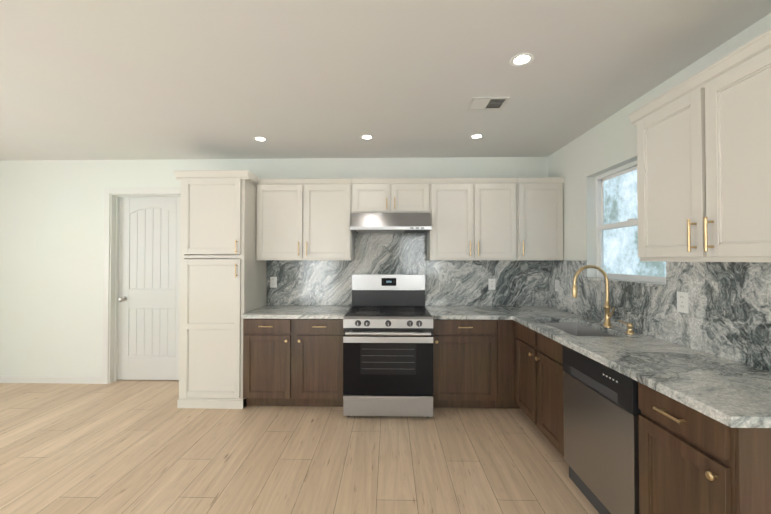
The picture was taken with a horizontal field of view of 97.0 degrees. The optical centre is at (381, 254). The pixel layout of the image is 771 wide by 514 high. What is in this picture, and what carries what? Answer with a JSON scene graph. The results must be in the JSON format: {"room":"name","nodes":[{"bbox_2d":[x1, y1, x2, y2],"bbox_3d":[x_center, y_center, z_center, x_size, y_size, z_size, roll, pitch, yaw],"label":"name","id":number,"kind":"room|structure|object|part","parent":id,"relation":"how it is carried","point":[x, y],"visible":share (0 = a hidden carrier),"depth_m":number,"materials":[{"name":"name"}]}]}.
{"room":"kitchen","nodes":[
{"label":"kitchen","id":0,"kind":"room"},
{"bbox_2d":[0,157,547,386],"bbox_3d":[-1.479,0.180,3.752,6.750,2.442,0.120,0,-1,1],"label":"wall","id":1,"kind":"structure","parent":0,"point":[51,258],"depth_m":3.74,"materials":[{"name":"paint"}]},
{"bbox_2d":[0,376,101,383],"bbox_3d":[-3.867,1.364,3.726,1.677,0.075,0.013,0,-1,1],"label":"baseboard","id":2,"kind":"structure","parent":1,"relation":"attached to","point":[59,379],"depth_m":3.70,"materials":[{"name":"paint"}]},
{"bbox_2d":[102,187,180,383],"bbox_3d":[-2.558,0.336,3.769,0.934,2.132,0.136,0,-1,1],"label":"door frame","id":3,"kind":"structure","parent":1,"relation":"attached to","point":[110,291],"depth_m":3.72,"materials":[{"name":"paint"}]},
{"bbox_2d":[117,197,179,379],"bbox_3d":[-2.558,0.370,3.796,0.783,2.048,0.099,0,-1,1],"label":"interior door","id":4,"kind":"structure","parent":1,"relation":"in","point":[149,290],"depth_m":3.81,"materials":[{"name":"paint"}]},
{"bbox_2d":[256,178,354,259],"bbox_3d":[-0.763,-0.342,3.496,0.948,0.800,0.367,0,-1,1],"label":"upper cabinet","id":5,"kind":"object","parent":1,"relation":"attached to","point":[303,219],"visible":0.98,"depth_m":3.36,"materials":[{"name":"white wood"}]},
{"bbox_2d":[351,178,429,212],"bbox_3d":[0.095,-0.572,3.479,0.766,0.340,0.367,0,-1,1],"label":"upper cabinet","id":6,"kind":"object","parent":1,"relation":"attached to","point":[390,195],"visible":0.92,"depth_m":3.34,"materials":[{"name":"white wood"}]},
{"bbox_2d":[350,213,431,233],"bbox_3d":[0.093,-0.313,3.407,0.762,0.177,0.464,0,-1,1],"label":"range hood","id":7,"kind":"object","parent":6,"relation":"attached to","point":[363,223],"visible":1,"depth_m":3.22,"materials":[{"name":"silver metal"}]},
{"bbox_2d":[427,178,517,259],"bbox_3d":[0.901,-0.343,3.457,0.842,0.800,0.367,0,-1,1],"label":"upper cabinet","id":8,"kind":"object","parent":1,"relation":"attached to","point":[473,218],"visible":0.98,"depth_m":3.32,"materials":[{"name":"white wood"}]},
{"bbox_2d":[266,233,770,371],"bbox_3d":[0.277,0.134,2.372,3.081,1.098,2.555,0,-1,1],"label":"backsplash","id":9,"kind":"structure","parent":1,"relation":"attached to","point":[728,316],"depth_m":2.99,"materials":[{"name":"stone"}]},
{"bbox_2d":[270,277,276,287],"bbox_3d":[-1.156,0.295,3.657,0.072,0.116,0.007,0,-1,1],"label":"electrical outlet","id":10,"kind":"object","parent":9,"relation":"attached to","point":[273,282],"visible":1,"depth_m":3.65,"materials":[{"name":"white plastic"}]},
{"bbox_2d":[488,279,494,289],"bbox_3d":[1.169,0.311,3.603,0.072,0.116,0.007,0,-1,1],"label":"electrical outlet","id":11,"kind":"object","parent":9,"relation":"attached to","point":[491,284],"visible":1,"depth_m":3.60,"materials":[{"name":"white plastic"}]},
{"bbox_2d":[555,280,558,291],"bbox_3d":[1.743,0.307,3.384,0.007,0.116,0.072,0,-1,1],"label":"electrical outlet","id":12,"kind":"object","parent":9,"relation":"attached to","point":[557,285],"visible":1,"depth_m":3.37,"materials":[{"name":"white plastic"}]},
{"bbox_2d":[677,291,688,313],"bbox_3d":[1.709,0.270,1.935,0.007,0.116,0.072,0,-1,1],"label":"electrical outlet","id":13,"kind":"object","parent":9,"relation":"attached to","point":[682,302],"visible":1,"depth_m":1.93,"materials":[{"name":"white plastic"}]},
{"bbox_2d":[517,177,564,259],"bbox_3d":[1.546,-0.343,3.442,0.444,0.800,0.367,0,-1,1],"label":"upper cabinet","id":14,"kind":"object","parent":1,"relation":"attached to","point":[539,218],"visible":0.94,"depth_m":3.30,"materials":[{"name":"white wood"}]},
{"bbox_2d":[0,380,598,513],"bbox_3d":[-1.562,1.384,0.186,6.750,0.060,7.220,0,-1,1],"label":"floor","id":15,"kind":"structure","parent":0,"point":[132,447],"depth_m":2.30,"materials":[{"name":"brown wood"}]},
{"bbox_2d":[174,170,266,408],"bbox_3d":[-1.540,0.319,3.372,0.676,2.156,0.636,0,-1,1],"label":"pantry cabinet","id":16,"kind":"object","parent":15,"relation":"on","point":[223,278],"visible":0.98,"depth_m":3.10,"materials":[{"name":"white wood"}]},
{"bbox_2d":[243,319,343,406],"bbox_3d":[-0.778,0.986,3.334,0.923,0.821,0.657,0,-1,1],"label":"base cabinet","id":17,"kind":"object","parent":15,"relation":"on","point":[292,362],"visible":0.81,"depth_m":3.05,"materials":[{"name":"brown wood"}]},
{"bbox_2d":[241,305,351,318],"bbox_3d":[-0.779,0.556,3.346,0.923,0.036,0.646,0,-1,1],"label":"countertop","id":18,"kind":"structure","parent":17,"relation":"on","point":[268,311],"depth_m":3.16,"materials":[{"name":"stone"}]},
{"bbox_2d":[343,274,432,417],"bbox_3d":[0.065,0.798,3.194,0.762,1.192,0.816,0,-1,1],"label":"range oven","id":19,"kind":"object","parent":15,"relation":"on","point":[388,346],"visible":1,"depth_m":2.87,"materials":[{"name":"silver metal"}]},
{"bbox_2d":[433,319,497,407],"bbox_3d":[0.745,0.985,3.298,0.584,0.821,0.657,0,-1,1],"label":"base cabinet","id":20,"kind":"object","parent":15,"relation":"on","point":[465,363],"visible":0.85,"depth_m":3.01,"materials":[{"name":"brown wood"}]},
{"bbox_2d":[425,306,508,319],"bbox_3d":[0.791,0.556,3.308,0.676,0.036,0.649,0,-1,1],"label":"countertop","id":21,"kind":"structure","parent":20,"relation":"on","point":[438,312],"depth_m":3.10,"materials":[{"name":"stone"}]},
{"bbox_2d":[495,320,520,408],"bbox_3d":[1.147,0.982,3.064,0.228,0.821,0.094,0,-1,1],"label":"cabinet filler","id":22,"kind":"object","parent":15,"relation":"on","point":[506,360],"visible":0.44,"depth_m":3.02,"materials":[{"name":"brown wood"}]},
{"bbox_2d":[515,321,563,456],"bbox_3d":[1.438,0.975,2.567,0.622,0.821,0.882,0,-1,1],"label":"base cabinet","id":23,"kind":"object","parent":15,"relation":"on","point":[539,378],"visible":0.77,"depth_m":2.46,"materials":[{"name":"brown wood"}]},
{"bbox_2d":[497,306,770,427],"bbox_3d":[1.433,0.648,2.338,0.620,0.246,2.555,0,-1,1],"label":"countertop","id":24,"kind":"structure","parent":23,"relation":"on","point":[730,393],"depth_m":1.57,"materials":[{"name":"stone"}]},
{"bbox_2d":[545,323,616,336],"bbox_3d":[1.437,0.668,2.506,0.397,0.209,0.704,0,-1,1],"label":"sink basin","id":25,"kind":"object","parent":24,"relation":"in","point":[577,329],"depth_m":2.76,"materials":[{"name":"silver metal"}]},
{"bbox_2d":[572,265,634,333],"bbox_3d":[1.546,0.299,2.394,0.284,0.452,0.290,0,-1,1],"label":"faucet","id":26,"kind":"object","parent":24,"relation":"on","point":[608,315],"visible":1,"depth_m":2.50,"materials":[{"name":"gold metal"}]},
{"bbox_2d":[562,345,640,513],"bbox_3d":[1.398,0.966,1.814,0.548,0.819,0.612,0,-1,1],"label":"dishwasher","id":27,"kind":"object","parent":15,"relation":"on","point":[602,410],"visible":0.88,"depth_m":1.75,"materials":[{"name":"silver metal"}]},
{"bbox_2d":[638,382,770,513],"bbox_3d":[1.403,0.958,1.288,0.631,0.821,0.425,0,-1,1],"label":"base cabinet","id":28,"kind":"object","parent":15,"relation":"on","point":[687,459],"depth_m":1.22,"materials":[{"name":"brown wood"}]},
{"bbox_3d":[1.427,0.955,1.081,0.574,0.821,0.012,0,-1,1],"label":"base cabinet end panel","id":29,"kind":"part","parent":28,"relation":"part of","materials":[{"name":"brown wood"}]},
{"bbox_2d":[0,0,770,160],"bbox_3d":[-1.562,-1.128,0.220,6.750,0.080,7.220,0,-1,1],"label":"ceiling","id":30,"kind":"structure","parent":0,"point":[151,79],"depth_m":1.98,"materials":[{"name":"paint"}]},
{"bbox_2d":[253,137,267,141],"bbox_3d":[-1.097,-1.047,3.099,0.124,0.004,0.124,0,-1,1],"label":"recessed light","id":31,"kind":"object","parent":30,"relation":"in","point":[261,139],"visible":1,"depth_m":3.11,"materials":[{"name":"white plastic"}]},
{"bbox_2d":[360,135,373,139],"bbox_3d":[-0.130,-1.048,3.051,0.124,0.004,0.124,0,-1,1],"label":"recessed light","id":32,"kind":"object","parent":30,"relation":"in","point":[366,137],"visible":1,"depth_m":3.06,"materials":[{"name":"white plastic"}]},
{"bbox_2d":[470,134,483,138],"bbox_3d":[0.847,-1.048,3.029,0.124,0.004,0.124,0,-1,1],"label":"recessed light","id":33,"kind":"object","parent":30,"relation":"in","point":[476,136],"visible":1,"depth_m":3.03,"materials":[{"name":"white plastic"}]},
{"bbox_2d":[466,97,509,109],"bbox_3d":[0.742,-1.055,2.389,0.255,0.008,0.190,0,-1,1],"label":"ceiling vent","id":34,"kind":"object","parent":30,"relation":"in","point":[487,103],"visible":1,"depth_m":2.38,"materials":[{"name":"white paint"}]},
{"bbox_2d":[510,53,533,66],"bbox_3d":[0.768,-1.064,1.865,0.124,0.004,0.124,0,-1,1],"label":"recessed light","id":35,"kind":"object","parent":30,"relation":"in","point":[522,59],"visible":1,"depth_m":1.86,"materials":[{"name":"white plastic"}]},
{"bbox_2d":[548,13,770,277],"bbox_3d":[1.751,0.131,0.065,0.120,2.442,7.100,0,-1,1],"label":"wall","id":36,"kind":"structure","parent":0,"point":[581,162],"depth_m":2.88,"materials":[{"name":"paint"}]},
{"bbox_2d":[595,160,665,282],"bbox_3d":[1.838,-0.243,2.487,0.048,0.860,0.855,0,-1,1],"label":"window","id":37,"kind":"structure","parent":36,"relation":"in","point":[600,196],"depth_m":2.73,"materials":[{"name":"white plastic"}]},
{"bbox_2d":[628,29,770,261],"bbox_3d":[1.518,-0.369,1.446,0.405,0.800,0.825,0,-1,1],"label":"upper cabinet","id":38,"kind":"object","parent":36,"relation":"attached to","point":[703,165],"visible":1,"depth_m":1.40,"materials":[{"name":"white wood"}]},
{"label":"outside","id":39,"kind":"structure","parent":0,"visible":0},
{"bbox_2d":[603,170,665,282],"bbox_3d":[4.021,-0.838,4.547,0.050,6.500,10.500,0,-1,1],"label":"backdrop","id":40,"kind":"structure","parent":39,"point":[626,207],"depth_m":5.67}
]}

